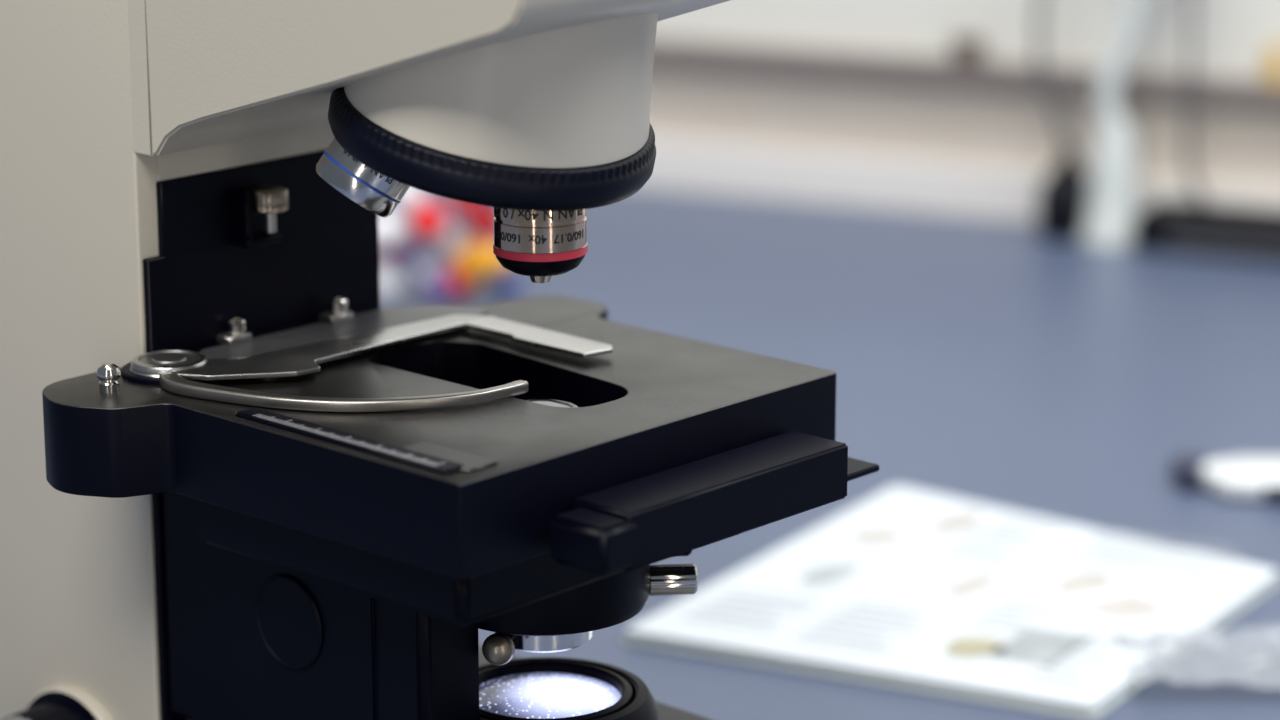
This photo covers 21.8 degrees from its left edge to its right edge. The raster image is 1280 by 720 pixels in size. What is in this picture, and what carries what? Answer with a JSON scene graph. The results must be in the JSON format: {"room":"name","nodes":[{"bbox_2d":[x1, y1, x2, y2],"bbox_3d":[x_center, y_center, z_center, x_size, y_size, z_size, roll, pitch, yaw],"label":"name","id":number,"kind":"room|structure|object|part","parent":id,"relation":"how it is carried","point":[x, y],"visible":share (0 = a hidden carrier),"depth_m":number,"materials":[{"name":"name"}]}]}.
{"room":"laboratory","nodes":[
{"label":"laboratory","id":0,"kind":"room"},
{"bbox_2d":[656,0,1279,78],"bbox_3d":[0.013,-0.537,1.972,3.800,2.668,0.058,6,16,23],"label":"wall","id":1,"kind":"structure","parent":0,"point":[1233,38],"depth_m":1.94,"materials":[{"name":"white paint"}]},
{"bbox_2d":[643,137,1279,221],"bbox_3d":[0.089,-0.113,2.006,2.400,0.030,0.016,6,16,23],"label":"trim","id":2,"kind":"structure","parent":1,"relation":"attached to","point":[848,179],"depth_m":1.98,"materials":[{"name":"white"}]},
{"bbox_2d":[650,62,1279,188],"bbox_3d":[0.091,-0.152,2.000,2.400,0.049,0.008,6,16,23],"label":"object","id":3,"kind":"structure","parent":1,"relation":"attached to","point":[1232,144],"depth_m":1.96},
{"bbox_2d":[654,37,1279,106],"bbox_3d":[0.088,-0.180,1.987,2.400,0.012,0.020,6,16,23],"label":"trim","id":4,"kind":"structure","parent":1,"relation":"attached to","point":[1149,84],"depth_m":1.94,"materials":[{"name":"grey"}]},
{"bbox_2d":[951,37,983,62],"bbox_3d":[0.191,-0.181,1.940,0.019,0.013,0.019,13,20,41],"label":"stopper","id":5,"kind":"object","parent":4,"relation":"on","point":[965,49],"visible":1,"depth_m":1.93,"materials":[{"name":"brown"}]},
{"bbox_2d":[1265,46,1279,84],"bbox_3d":[0.358,-0.166,1.869,0.012,0.020,0.012,13,20,41],"label":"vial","id":6,"kind":"object","parent":4,"relation":"on","point":[1272,65],"visible":1,"depth_m":1.86,"materials":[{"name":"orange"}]},
{"bbox_3d":[-0.689,1.126,0.749,4.755,0.070,4.607,13,20,41],"label":"floor","id":7,"kind":"structure","parent":0,"visible":0},
{"bbox_2d":[379,187,1279,719],"bbox_3d":[-0.289,0.522,1.278,2.400,0.830,1.900,6,16,23],"label":"lab bench","id":8,"kind":"object","parent":7,"relation":"on","point":[998,363],"visible":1,"depth_m":1.63,"materials":[{"name":"blue laminate"}]},
{"bbox_2d":[0,0,878,719],"bbox_3d":[-0.067,-0.051,0.951,0.332,0.445,0.188,13,20,41],"label":"microscope","id":9,"kind":"object","parent":8,"relation":"on","point":[237,483],"visible":1,"depth_m":0.94,"materials":[{"name":"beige metal"}]},
{"bbox_3d":[-0.183,0.130,1.018,0.054,0.054,0.036,13,20,41],"label":"focus knob","id":10,"kind":"part","parent":9,"relation":"part of","materials":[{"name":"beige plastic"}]},
{"bbox_2d":[120,362,204,385],"bbox_3d":[-0.136,0.003,0.957,0.028,0.002,0.028,-5,16,-19],"label":"washer","id":11,"kind":"object","parent":9,"relation":"in","point":[131,373],"depth_m":0.95,"materials":[{"name":"black"}]},
{"bbox_3d":[-0.136,0.002,0.957,0.023,0.006,0.023,13,20,41],"label":"holder pivot knob","id":12,"kind":"part","parent":9,"relation":"part of","materials":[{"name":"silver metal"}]},
{"bbox_3d":[-0.113,0.058,1.018,0.005,0.197,0.091,13,20,41],"label":"dovetail panel","id":13,"kind":"part","parent":9,"relation":"part of","materials":[{"name":"black metal"}]},
{"bbox_3d":[-0.111,-0.048,0.993,0.005,0.023,0.085,13,20,41],"label":"dovetail panel","id":14,"kind":"part","parent":9,"relation":"part of","materials":[{"name":"black metal"}]},
{"bbox_3d":[-0.086,-0.007,0.994,0.036,0.002,0.099,13,20,41],"label":"holder plate","id":15,"kind":"part","parent":9,"relation":"part of","materials":[{"name":"silver metal"}]},
{"bbox_3d":[-0.078,0.022,0.888,0.083,0.002,0.008,13,20,41],"label":"vernier rail","id":16,"kind":"part","parent":9,"relation":"part of","materials":[{"name":"black metal"}]},
{"bbox_3d":[-0.049,-0.109,0.920,0.150,0.112,0.104,13,20,41],"label":"arm","id":17,"kind":"part","parent":9,"relation":"part of","materials":[{"name":"beige ceramic"}]},
{"bbox_3d":[-0.055,0.017,0.957,0.158,0.026,0.189,13,20,41],"label":"stage plate","id":18,"kind":"part","parent":9,"relation":"part of","materials":[{"name":"black metal"}]},
{"bbox_3d":[-0.040,0.081,0.928,0.009,0.009,0.009,13,20,41],"label":"aperture lever knob","id":19,"kind":"part","parent":9,"relation":"part of","materials":[{"name":"silver metal"}]},
{"bbox_3d":[0.005,0.063,0.951,0.022,0.009,0.009,-1,15,-5],"label":"condenser screw knob","id":20,"kind":"part","parent":9,"relation":"part of","materials":[{"name":"silver metal"}]},
{"bbox_3d":[0.005,0.052,0.947,0.019,0.008,0.008,-1,15,-5],"label":"condenser black knob","id":21,"kind":"part","parent":9,"relation":"part of","materials":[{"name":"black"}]},
{"bbox_3d":[0.038,0.035,0.944,0.026,0.002,0.063,13,20,41],"label":"drip plate","id":22,"kind":"part","parent":9,"relation":"part of","materials":[{"name":"black metal"}]},
{"bbox_2d":[378,186,518,303],"bbox_3d":[-0.109,-0.077,1.743,0.096,0.094,0.042,-1,15,-4],"label":"model","id":23,"kind":"object","parent":8,"relation":"on","point":[475,262],"visible":0.45,"depth_m":1.75},
{"bbox_2d":[623,486,1279,719],"bbox_3d":[0.128,0.091,1.277,0.184,0.005,0.220,9,17,31],"label":"notebook","id":24,"kind":"object","parent":8,"relation":"on","point":[905,588],"visible":0.99,"depth_m":1.26,"materials":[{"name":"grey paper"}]},
{"bbox_2d":[1034,0,1089,240],"bbox_3d":[0.244,-0.154,1.887,0.036,0.170,0.034,13,20,41],"label":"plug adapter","id":25,"kind":"object","parent":8,"relation":"on","point":[1063,192],"visible":0.98,"depth_m":1.89,"materials":[{"name":"black plastic"}]},
{"bbox_2d":[1080,0,1147,246],"bbox_3d":[0.290,-0.200,1.871,0.071,0.266,0.080,13,20,41],"label":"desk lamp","id":26,"kind":"object","parent":8,"relation":"on","point":[1112,206],"visible":0.99,"depth_m":1.87,"materials":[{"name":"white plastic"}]},
{"bbox_3d":[0.276,-0.213,1.857,0.039,0.182,0.014,1,15,6],"label":"arm","id":27,"kind":"part","parent":26,"relation":"part of","materials":[{"name":"white plastic"}]},
{"bbox_2d":[1113,624,1279,688],"bbox_3d":[0.222,0.108,1.200,0.095,0.012,0.060,0,15,0],"label":"plastic wrapper","id":28,"kind":"object","parent":8,"relation":"on","point":[1247,657],"visible":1,"depth_m":1.20,"materials":[{"name":"grey"}]},
{"bbox_2d":[1133,0,1279,262],"bbox_3d":[0.349,-0.156,1.835,0.140,0.200,0.044,6,16,23],"label":"stand","id":29,"kind":"object","parent":8,"relation":"on","point":[1200,228],"visible":1,"depth_m":1.85,"materials":[{"name":"black plastic"}]},
{"bbox_3d":[0.349,-0.080,1.855,0.132,0.002,0.036,6,16,23],"label":"lid","id":30,"kind":"part","parent":29,"relation":"part of","materials":[{"name":"black plastic"}]},
{"bbox_3d":[0.341,-0.063,1.840,0.100,0.006,0.002,6,16,23],"label":"plate","id":31,"kind":"part","parent":29,"relation":"part of","materials":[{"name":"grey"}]},
{"bbox_2d":[1170,453,1279,504],"bbox_3d":[0.276,0.050,1.425,0.090,0.010,0.059,-1,15,-5],"label":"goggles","id":32,"kind":"object","parent":8,"relation":"on","point":[1254,477],"visible":1,"depth_m":1.42,"materials":[{"name":"white"}]}
]}

